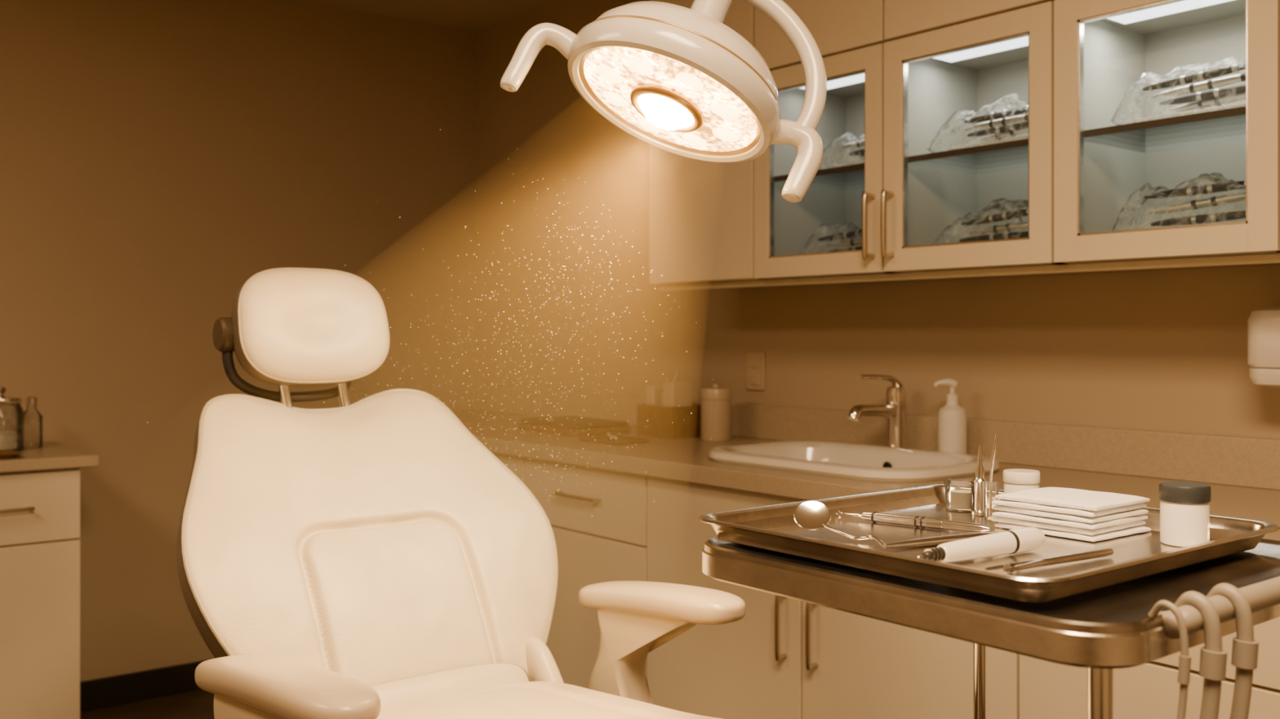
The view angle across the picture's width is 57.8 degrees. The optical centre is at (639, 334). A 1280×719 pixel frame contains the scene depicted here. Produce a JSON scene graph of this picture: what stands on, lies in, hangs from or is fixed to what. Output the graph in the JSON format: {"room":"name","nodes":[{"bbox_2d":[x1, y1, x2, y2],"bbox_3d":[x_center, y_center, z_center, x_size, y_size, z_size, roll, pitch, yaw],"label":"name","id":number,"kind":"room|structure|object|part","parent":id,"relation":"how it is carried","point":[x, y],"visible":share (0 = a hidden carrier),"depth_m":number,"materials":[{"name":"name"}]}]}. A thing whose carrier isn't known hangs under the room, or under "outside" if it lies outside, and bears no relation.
{"room":"dental clinic","nodes":[
{"label":"dental clinic","id":0,"kind":"room"},
{"bbox_2d":[80,688,214,718],"bbox_3d":[-0.626,1.350,1.215,4.800,0.100,6.200,0,0,-39],"label":"floor","id":1,"kind":"structure","parent":0,"point":[198,704],"depth_m":4.03,"materials":[{"name":"plastic"}]},
{"bbox_2d":[0,441,98,718],"bbox_3d":[-2.464,0.833,3.214,1.665,0.935,0.581,0,0,-39],"label":"base cabinet","id":2,"kind":"object","parent":1,"relation":"on","point":[40,486],"visible":1,"depth_m":3.44,"materials":[{"name":"laminate"}]},
{"bbox_2d":[0,449,22,458],"bbox_3d":[-1.961,0.358,3.413,0.230,0.012,0.170,0,0,-39],"label":"metal tray","id":3,"kind":"object","parent":2,"relation":"on","point":[4,454],"visible":1,"depth_m":3.48,"materials":[{"name":"brown metal"}]},
{"bbox_2d":[0,386,23,451],"bbox_3d":[-2.001,0.263,3.624,0.132,0.202,0.132,0,0,-39],"label":"glass jar","id":4,"kind":"object","parent":2,"relation":"on","point":[9,440],"visible":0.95,"depth_m":3.61,"materials":[{"name":"clear glass"}]},
{"bbox_3d":[-2.001,0.189,3.624,0.124,0.053,0.124,0,0,-39],"label":"lid","id":5,"kind":"part","parent":4,"relation":"part of","materials":[{"name":"metal"}]},
{"bbox_3d":[-1.879,0.510,3.332,0.249,0.010,0.034,0,0,-39],"label":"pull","id":6,"kind":"part","parent":2,"relation":"part of","materials":[{"name":"silver metal"}]},
{"bbox_2d":[23,395,42,448],"bbox_3d":[-1.969,0.282,3.752,0.064,0.164,0.064,0,0,-39],"label":"bottle","id":7,"kind":"object","parent":2,"relation":"on","point":[28,400],"visible":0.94,"depth_m":3.76,"materials":[{"name":"clear glass"}]},
{"bbox_3d":[-1.902,0.512,3.345,0.527,0.205,0.018,0,0,-39],"label":"drawer","id":8,"kind":"part","parent":2,"relation":"part of","materials":[{"name":"laminate"}]},
{"bbox_3d":[-1.902,0.910,3.345,0.527,0.580,0.018,0,0,-39],"label":"door","id":9,"kind":"part","parent":2,"relation":"part of","materials":[{"name":"laminate"}]},
{"bbox_2d":[177,267,746,718],"bbox_3d":[-0.187,0.590,1.613,0.765,1.420,1.422,0,0,-39],"label":"dental chair","id":10,"kind":"object","parent":1,"relation":"on","point":[366,609],"visible":1,"depth_m":1.88,"materials":[{"name":"beige leather"}]},
{"bbox_3d":[-0.716,0.000,2.018,0.040,0.060,0.060,0,0,-39],"label":"headrest knob","id":11,"kind":"part","parent":10,"relation":"part of","materials":[{"name":"brown plastic"}]},
{"bbox_3d":[-0.622,0.123,2.053,0.043,0.116,0.026,0,0,-15],"label":"headrest post","id":12,"kind":"part","parent":10,"relation":"part of","materials":[{"name":"metal"}]},
{"bbox_2d":[231,269,388,386],"bbox_3d":[-0.600,-0.012,2.090,0.277,0.211,0.149,0,0,-39],"label":"cushion","id":13,"kind":"object","parent":10,"relation":"on","point":[316,318],"depth_m":2.03,"materials":[{"name":"beige leather"}]},
{"bbox_3d":[-0.537,0.123,2.120,0.043,0.115,0.026,0,0,-15],"label":"headrest post","id":14,"kind":"part","parent":10,"relation":"part of","materials":[{"name":"metal"}]},
{"bbox_2d":[177,391,555,686],"bbox_3d":[-0.466,0.378,1.956,0.640,0.544,0.446,0,0,-39],"label":"backrest cushion","id":15,"kind":"object","parent":10,"relation":"on","point":[390,593],"depth_m":1.89,"materials":[{"name":"beige leather"}]},
{"bbox_2d":[376,681,723,718],"bbox_3d":[-0.143,0.559,1.520,0.503,0.147,0.675,0,0,-39],"label":"seat cushion","id":16,"kind":"object","parent":10,"relation":"on","point":[398,700],"depth_m":1.70,"materials":[{"name":"beige leather"}]},
{"bbox_2d":[492,453,1279,718],"bbox_3d":[0.377,0.833,3.104,0.670,0.935,4.298,0,0,-39],"label":"base cabinet","id":17,"kind":"object","parent":1,"relation":"on","point":[787,658],"visible":0.3,"depth_m":2.71,"materials":[{"name":"laminate"}]},
{"bbox_3d":[-0.526,0.469,3.766,0.018,0.187,0.574,0,0,-39],"label":"drawer","id":18,"kind":"part","parent":17,"relation":"part of","materials":[{"name":"laminate"}]},
{"bbox_3d":[-0.181,0.460,3.293,0.034,0.010,0.202,0,0,-39],"label":"drawer handle","id":19,"kind":"part","parent":17,"relation":"part of","materials":[{"name":"silver metal"}]},
{"bbox_3d":[-0.161,0.469,3.309,0.018,0.187,0.584,0,0,-39],"label":"drawer","id":20,"kind":"part","parent":17,"relation":"part of","materials":[{"name":"laminate"}]},
{"bbox_3d":[-0.161,0.797,3.309,0.018,0.458,0.584,0,0,-39],"label":"door","id":21,"kind":"part","parent":17,"relation":"part of","materials":[{"name":"laminate"}]},
{"bbox_3d":[0.198,0.701,2.860,0.018,0.651,0.554,0,0,-39],"label":"door","id":22,"kind":"part","parent":17,"relation":"part of","materials":[{"name":"laminate"}]},
{"bbox_3d":[0.323,0.670,2.663,0.034,0.156,0.010,0,0,-39],"label":"door handle","id":23,"kind":"part","parent":17,"relation":"part of","materials":[{"name":"silver metal"}]},
{"bbox_3d":[0.383,0.670,2.588,0.034,0.156,0.010,0,0,-39],"label":"door handle","id":24,"kind":"part","parent":17,"relation":"part of","materials":[{"name":"silver metal"}]},
{"bbox_2d":[452,386,1279,541],"bbox_3d":[0.390,0.295,3.092,0.667,0.150,4.334,0,0,-39],"label":"countertop","id":25,"kind":"structure","parent":17,"relation":"on","point":[1242,474],"depth_m":2.88,"materials":[{"name":"stone"}]},
{"bbox_2d":[518,416,630,436],"bbox_3d":[-0.224,0.306,3.899,0.220,0.038,0.350,0,0,-39],"label":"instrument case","id":26,"kind":"object","parent":25,"relation":"on","point":[579,427],"visible":1,"depth_m":3.80,"materials":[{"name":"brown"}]},
{"bbox_3d":[-0.224,0.294,3.899,0.210,0.015,0.340,0,0,-39],"label":"case lid","id":27,"kind":"part","parent":26,"relation":"part of","materials":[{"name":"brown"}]},
{"bbox_2d":[578,432,650,444],"bbox_3d":[-0.078,0.314,3.516,0.130,0.020,0.190,0,0,-39],"label":"notepad","id":28,"kind":"object","parent":25,"relation":"on","point":[615,439],"visible":1,"depth_m":3.48,"materials":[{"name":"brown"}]},
{"bbox_2d":[636,370,700,439],"bbox_3d":[0.101,0.219,3.717,0.144,0.212,0.184,0,0,-39],"label":"caddy","id":29,"kind":"object","parent":25,"relation":"on","point":[667,403],"visible":0.9,"depth_m":3.66,"materials":[{"name":"brown"}]},
{"bbox_2d":[699,383,732,441],"bbox_3d":[0.234,0.237,3.567,0.098,0.174,0.098,0,0,-39],"label":"canister","id":30,"kind":"object","parent":25,"relation":"on","point":[715,400],"visible":1,"depth_m":3.53,"materials":[{"name":"beige"}]},
{"bbox_2d":[707,440,999,482],"bbox_3d":[0.518,0.378,2.898,0.452,0.165,0.692,0,0,-39],"label":"sink","id":31,"kind":"object","parent":25,"relation":"in","point":[856,461],"visible":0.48,"depth_m":2.90,"materials":[{"name":"white ceramic"}]},
{"bbox_2d":[848,374,906,448],"bbox_3d":[0.629,0.215,3.070,0.218,0.220,0.066,0,0,-39],"label":"faucet","id":32,"kind":"object","parent":25,"relation":"on","point":[894,410],"visible":0.84,"depth_m":3.09,"materials":[{"name":"silver metal"}]},
{"bbox_3d":[0.618,0.204,3.061,0.187,0.044,0.034,0,0,-39],"label":"spout","id":33,"kind":"part","parent":32,"relation":"part of","materials":[{"name":"silver metal"}]},
{"bbox_3d":[0.637,0.125,3.076,0.167,0.040,0.031,0,0,-39],"label":"lever","id":34,"kind":"part","parent":32,"relation":"part of","materials":[{"name":"silver metal"}]},
{"bbox_2d":[933,378,966,453],"bbox_3d":[0.799,0.218,2.970,0.072,0.212,0.074,0,0,38],"label":"soap dispenser","id":35,"kind":"object","parent":25,"relation":"on","point":[952,417],"visible":0.8,"depth_m":2.94,"materials":[{"name":"white plastic"}]},
{"bbox_3d":[0.781,0.125,2.967,0.061,0.026,0.021,0,0,-5],"label":"pump spout","id":36,"kind":"part","parent":35,"relation":"part of","materials":[{"name":"white plastic"}]},
{"bbox_2d":[937,400,966,453],"bbox_3d":[0.800,0.245,2.970,0.072,0.158,0.072,0,0,-39],"label":"bottle","id":37,"kind":"object","parent":35,"relation":"on","point":[952,417],"depth_m":2.94,"materials":[{"name":"white plastic"}]},
{"bbox_3d":[0.548,0.701,2.423,0.018,0.651,0.554,0,0,-39],"label":"door","id":38,"kind":"part","parent":17,"relation":"part of","materials":[{"name":"laminate"}]},
{"bbox_3d":[0.904,0.797,1.978,0.018,0.458,0.574,0,0,-39],"label":"door","id":39,"kind":"part","parent":17,"relation":"part of","materials":[{"name":"laminate"}]},
{"bbox_3d":[0.904,0.469,1.978,0.018,0.187,0.574,0,0,-39],"label":"drawer","id":40,"kind":"part","parent":17,"relation":"part of","materials":[{"name":"laminate"}]},
{"bbox_2d":[702,536,1279,718],"bbox_3d":[0.390,0.748,1.147,0.486,1.105,0.506,0,0,-39],"label":"table","id":41,"kind":"object","parent":1,"relation":"on","point":[1140,621],"visible":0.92,"depth_m":0.93,"materials":[{"name":"metal"}]},
{"bbox_3d":[0.413,0.727,1.405,0.016,0.967,0.016,0,0,-39],"label":"leg","id":42,"kind":"part","parent":41,"relation":"part of","materials":[{"name":"silver metal"}]},
{"bbox_2d":[697,484,1279,602],"bbox_3d":[0.345,0.200,1.173,0.436,0.024,0.418,0,0,-39],"label":"tray","id":43,"kind":"object","parent":41,"relation":"on","point":[773,527],"visible":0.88,"depth_m":1.12,"materials":[{"name":"metal"}]},
{"bbox_2d":[793,501,995,548],"bbox_3d":[0.255,0.193,1.168,0.206,0.033,0.090,0,0,13],"label":"dental mirror","id":44,"kind":"object","parent":43,"relation":"on","point":[809,515],"visible":0.97,"depth_m":1.19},
{"bbox_2d":[793,501,831,530],"bbox_3d":[0.181,0.190,1.217,0.034,0.027,0.035,0,0,-39],"label":"mirror","id":45,"kind":"object","parent":44,"relation":"on","point":[809,515],"depth_m":1.22,"materials":[{"name":"silver metal"}]},
{"bbox_3d":[0.301,0.205,1.157,0.138,0.009,0.009,0,0,-25],"label":"handle","id":46,"kind":"part","parent":44,"relation":"part of","materials":[{"name":"metal"}]},
{"bbox_2d":[838,510,990,532],"bbox_3d":[0.296,0.204,1.266,0.045,0.013,0.172,0,0,-39],"label":"dental explorer","id":47,"kind":"object","parent":43,"relation":"on","point":[874,517],"depth_m":1.26,"materials":[{"name":"silver metal"}]},
{"bbox_2d":[943,477,973,511],"bbox_3d":[0.383,0.191,1.386,0.039,0.036,0.039,0,0,-39],"label":"cup","id":48,"kind":"object","parent":43,"relation":"on","point":[956,500],"visible":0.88,"depth_m":1.37,"materials":[{"name":"clear glass"}]},
{"bbox_2d":[970,444,988,515],"bbox_3d":[0.396,0.169,1.350,0.020,0.082,0.020,0,0,-39],"label":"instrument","id":49,"kind":"object","parent":43,"relation":"on","point":[979,481],"visible":0.95,"depth_m":1.34,"materials":[{"name":"metal"}]},
{"bbox_2d":[917,527,1044,562],"bbox_3d":[0.320,0.198,1.080,0.169,0.023,0.029,0,0,-39],"label":"dental handpiece","id":50,"kind":"object","parent":43,"relation":"on","point":[1024,540],"depth_m":1.08,"materials":[{"name":"white plastic"}]},
{"bbox_2d":[984,432,999,519],"bbox_3d":[0.400,0.161,1.321,0.016,0.098,0.016,0,0,-39],"label":"probe","id":51,"kind":"object","parent":43,"relation":"on","point":[996,437],"visible":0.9,"depth_m":1.32,"materials":[{"name":"silver metal"}]},
{"bbox_2d":[1003,468,1039,493],"bbox_3d":[0.440,0.183,1.336,0.041,0.053,0.041,0,0,-39],"label":"jar","id":52,"kind":"object","parent":43,"relation":"on","point":[1015,480],"visible":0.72,"depth_m":1.32,"materials":[{"name":"white plastic"}]},
{"bbox_3d":[0.440,0.163,1.336,0.041,0.013,0.041,0,0,-39],"label":"lid","id":53,"kind":"part","parent":52,"relation":"part of","materials":[{"name":"white plastic"}]},
{"bbox_2d":[983,547,1113,573],"bbox_3d":[0.374,0.205,1.054,0.162,0.009,0.031,0,0,-39],"label":"tweezers","id":54,"kind":"object","parent":43,"relation":"on","point":[1008,567],"depth_m":1.05,"materials":[{"name":"silver metal"}]},
{"bbox_2d":[991,487,1151,542],"bbox_3d":[0.461,0.190,1.246,0.117,0.037,0.125,0,0,-39],"label":"stack","id":55,"kind":"object","parent":43,"relation":"on","point":[1092,516],"visible":1,"depth_m":1.21,"materials":[{"name":"white"}]},
{"bbox_2d":[1159,481,1210,546],"bbox_3d":[0.545,0.180,1.161,0.047,0.060,0.047,0,0,-39],"label":"jar","id":56,"kind":"object","parent":43,"relation":"on","point":[1184,507],"visible":0.92,"depth_m":1.14,"materials":[{"name":"white plastic"}]},
{"bbox_3d":[0.545,0.158,1.161,0.047,0.016,0.047,0,0,-39],"label":"lid","id":57,"kind":"part","parent":56,"relation":"part of","materials":[{"name":"grey"}]},
{"bbox_3d":[0.355,0.727,0.893,0.019,0.967,0.019,0,0,-39],"label":"leg","id":58,"kind":"part","parent":41,"relation":"part of","materials":[{"name":"silver metal"}]},
{"bbox_3d":[0.533,0.220,0.983,0.354,0.031,0.040,0,0,-39],"label":"rail","id":59,"kind":"part","parent":41,"relation":"part of","materials":[{"name":"beige plastic"}]},
{"bbox_2d":[0,0,476,681],"bbox_3d":[-2.531,0.000,3.597,4.600,2.600,0.100,0,0,-39],"label":"wall","id":60,"kind":"structure","parent":0,"point":[157,157],"depth_m":4.21,"materials":[{"name":"paint"}]},
{"bbox_2d":[80,659,208,711],"bbox_3d":[-1.617,1.250,4.255,1.030,0.100,0.014,0,0,-39],"label":"baseboard","id":61,"kind":"structure","parent":60,"relation":"attached to","point":[157,682],"depth_m":4.11,"materials":[{"name":"grey"}]},
{"bbox_2d":[146,128,699,543],"bbox_3d":[-0.323,0.192,2.051,1.074,1.120,1.226,0,0,-39],"label":"airborne dust","id":62,"kind":"object","parent":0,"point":[440,129],"visible":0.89,"depth_m":1.88,"materials":[{"name":"beige"}]},
{"bbox_2d":[302,0,559,32],"bbox_3d":[-0.626,-1.350,1.215,4.800,0.100,6.200,0,0,-39],"label":"ceiling","id":63,"kind":"structure","parent":0,"point":[470,15],"depth_m":4.62,"materials":[{"name":"beige paint"}]},
{"bbox_2d":[500,0,826,202],"bbox_3d":[0.043,-0.743,1.650,0.400,1.112,0.320,0,0,-39],"label":"lamp","id":64,"kind":"object","parent":63,"relation":"hanging from","point":[678,80],"visible":1,"depth_m":1.62,"materials":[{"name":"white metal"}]},
{"bbox_3d":[0.039,-0.319,1.648,0.077,0.053,0.080,0,0,-39],"label":"bulb","id":65,"kind":"part","parent":64,"relation":"part of","materials":[{"name":"beige glass"}]},
{"bbox_2d":[476,0,1279,439],"bbox_3d":[1.209,0.000,2.683,0.100,2.600,6.200,0,0,-39],"label":"wall","id":66,"kind":"structure","parent":0,"point":[1156,349],"depth_m":3.58,"materials":[{"name":"paint"}]},
{"bbox_2d":[649,0,754,47],"bbox_3d":[0.310,-1.002,3.430,0.369,0.592,0.449,0,0,-39],"label":"upper cabinet","id":67,"kind":"object","parent":66,"relation":"attached to","point":[740,17],"visible":0.02,"depth_m":3.18,"materials":[{"name":"laminate"}]},
{"bbox_2d":[649,144,831,288],"bbox_3d":[0.310,-0.427,3.430,0.369,0.555,0.449,0,0,-39],"label":"upper cabinet","id":68,"kind":"object","parent":66,"relation":"attached to","point":[706,228],"visible":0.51,"depth_m":3.31,"materials":[{"name":"laminate"}]},
{"bbox_3d":[0.174,-0.427,3.321,0.020,0.549,0.444,0,0,-39],"label":"door","id":69,"kind":"part","parent":68,"relation":"part of","materials":[{"name":"laminate"}]},
{"bbox_2d":[746,351,764,391],"bbox_3d":[0.363,0.115,3.652,0.010,0.120,0.080,0,0,-39],"label":"wall outlet","id":70,"kind":"object","parent":66,"relation":"attached to","point":[755,361],"visible":1,"depth_m":3.65,"materials":[{"name":"beige plastic"}]},
{"bbox_2d":[754,0,888,71],"bbox_3d":[0.590,-1.002,3.080,0.369,0.592,0.444,0,0,-39],"label":"upper cabinet","id":71,"kind":"object","parent":66,"relation":"attached to","point":[837,27],"visible":0.45,"depth_m":2.93,"materials":[{"name":"laminate"}]},
{"bbox_2d":[754,43,974,283],"bbox_3d":[0.575,-0.427,3.068,0.408,0.555,0.444,0,0,-39],"label":"upper cabinet","id":72,"kind":"object","parent":66,"relation":"attached to","point":[855,101],"visible":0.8,"depth_m":3.12,"materials":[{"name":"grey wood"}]},
{"bbox_3d":[0.453,-0.427,2.971,0.019,0.550,0.439,0,0,-39],"label":"door frame","id":73,"kind":"part","parent":72,"relation":"part of","materials":[{"name":"laminate"}]},
{"bbox_2d":[799,222,862,253],"bbox_3d":[0.562,-0.236,3.023,0.165,0.124,0.305,0,0,-39],"label":"pouch","id":74,"kind":"object","parent":72,"relation":"in","point":[847,236],"visible":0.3,"depth_m":3.05,"materials":[{"name":"plastic"}]},
{"bbox_2d":[811,168,864,186],"bbox_3d":[0.605,-0.421,3.092,0.307,0.012,0.417,0,0,-39],"label":"shelf","id":75,"kind":"object","parent":72,"relation":"attached to","point":[824,177],"depth_m":3.17,"materials":[{"name":"clear glass"}]},
{"bbox_2d":[818,132,864,169],"bbox_3d":[0.585,-0.484,2.995,0.165,0.107,0.235,0,0,-39],"label":"pouch","id":76,"kind":"object","parent":72,"relation":"on","point":[860,153],"visible":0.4,"depth_m":3.02,"materials":[{"name":"plastic"}]},
{"bbox_3d":[0.551,-0.263,2.802,0.040,0.164,0.012,0,0,-39],"label":"door handle","id":77,"kind":"part","parent":72,"relation":"part of","materials":[{"name":"silver metal"}]},
{"bbox_2d":[472,386,1279,490],"bbox_3d":[0.640,0.273,3.296,0.021,0.105,4.329,0,0,-39],"label":"backsplash","id":78,"kind":"structure","parent":66,"relation":"attached to","point":[1228,460],"depth_m":2.90,"materials":[{"name":"stone"}]},
{"bbox_2d":[884,0,1054,41],"bbox_3d":[0.870,-1.002,2.730,0.369,0.592,0.452,0,0,-39],"label":"upper cabinet","id":79,"kind":"object","parent":66,"relation":"attached to","point":[903,19],"visible":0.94,"depth_m":2.67,"materials":[{"name":"laminate"}]},
{"bbox_2d":[880,1,1136,277],"bbox_3d":[0.855,-0.427,2.717,0.408,0.555,0.452,0,0,-39],"label":"upper cabinet","id":80,"kind":"object","parent":66,"relation":"attached to","point":[931,76],"visible":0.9,"depth_m":2.77,"materials":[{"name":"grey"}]},
{"bbox_3d":[0.588,-0.263,2.756,0.040,0.164,0.012,0,0,-39],"label":"door handle","id":81,"kind":"part","parent":80,"relation":"part of","materials":[{"name":"silver metal"}]},
{"bbox_2d":[658,253,1279,291],"bbox_3d":[0.767,-0.141,2.643,0.020,0.018,2.250,0,0,-39],"label":"trim","id":82,"kind":"structure","parent":80,"relation":"attached to","point":[1274,258],"depth_m":2.57,"materials":[{"name":"laminate"}]},
{"bbox_3d":[0.734,-0.427,2.620,0.019,0.550,0.447,0,0,-39],"label":"door frame","id":83,"kind":"part","parent":80,"relation":"part of","materials":[{"name":"laminate"}]},
{"bbox_2d":[920,145,1028,169],"bbox_3d":[0.885,-0.421,2.742,0.307,0.012,0.425,0,0,-39],"label":"shelf","id":84,"kind":"object","parent":80,"relation":"attached to","point":[984,157],"depth_m":2.81,"materials":[{"name":"clear glass"}]},
{"bbox_2d":[925,93,1028,152],"bbox_3d":[0.834,-0.490,2.684,0.165,0.121,0.295,0,0,-39],"label":"pouch","id":85,"kind":"object","parent":80,"relation":"on","point":[1008,126],"visible":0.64,"depth_m":2.69,"materials":[{"name":"plastic"}]},
{"bbox_2d":[930,197,1028,244],"bbox_3d":[0.828,-0.244,2.692,0.165,0.140,0.296,0,0,-39],"label":"pouch","id":86,"kind":"object","parent":80,"relation":"in","point":[1003,215],"visible":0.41,"depth_m":2.69,"materials":[{"name":"plastic"}]},
{"bbox_2d":[1053,0,1279,269],"bbox_3d":[1.153,-0.427,2.376,0.369,0.555,0.451,0,0,-39],"label":"upper cabinet","id":87,"kind":"object","parent":66,"relation":"attached to","point":[1102,48],"visible":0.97,"depth_m":2.43,"materials":[{"name":"grey"}]},
{"bbox_2d":[1090,114,1245,147],"bbox_3d":[1.168,-0.421,2.388,0.307,0.012,0.424,0,0,-39],"label":"shelf","id":88,"kind":"object","parent":87,"relation":"attached to","point":[1192,131],"depth_m":2.46,"materials":[{"name":"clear glass"}]},
{"bbox_2d":[1111,55,1245,125],"bbox_3d":[1.120,-0.490,2.326,0.165,0.120,0.295,0,0,-39],"label":"pouch","id":89,"kind":"object","parent":87,"relation":"on","point":[1219,96],"visible":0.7,"depth_m":2.33,"materials":[{"name":"plastic"}]},
{"bbox_2d":[1111,172,1245,231],"bbox_3d":[1.122,-0.249,2.324,0.165,0.151,0.313,0,0,-39],"label":"pouch","id":90,"kind":"object","parent":87,"relation":"in","point":[1223,184],"visible":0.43,"depth_m":2.33,"materials":[{"name":"plastic"}]},
{"bbox_2d":[1247,306,1279,386],"bbox_3d":[1.374,0.025,2.277,0.147,0.160,0.310,0,0,-39],"label":"paper towel dispenser","id":91,"kind":"object","parent":66,"relation":"attached to","point":[1263,325],"visible":1,"depth_m":2.32,"materials":[{"name":"white plastic"}]},
{"bbox_2d":[1248,367,1279,386],"bbox_3d":[1.374,0.086,2.277,0.146,0.037,0.300,0,0,-39],"label":"tray","id":92,"kind":"object","parent":91,"relation":"on","point":[1264,376],"depth_m":2.32,"materials":[{"name":"white plastic"}]}
]}

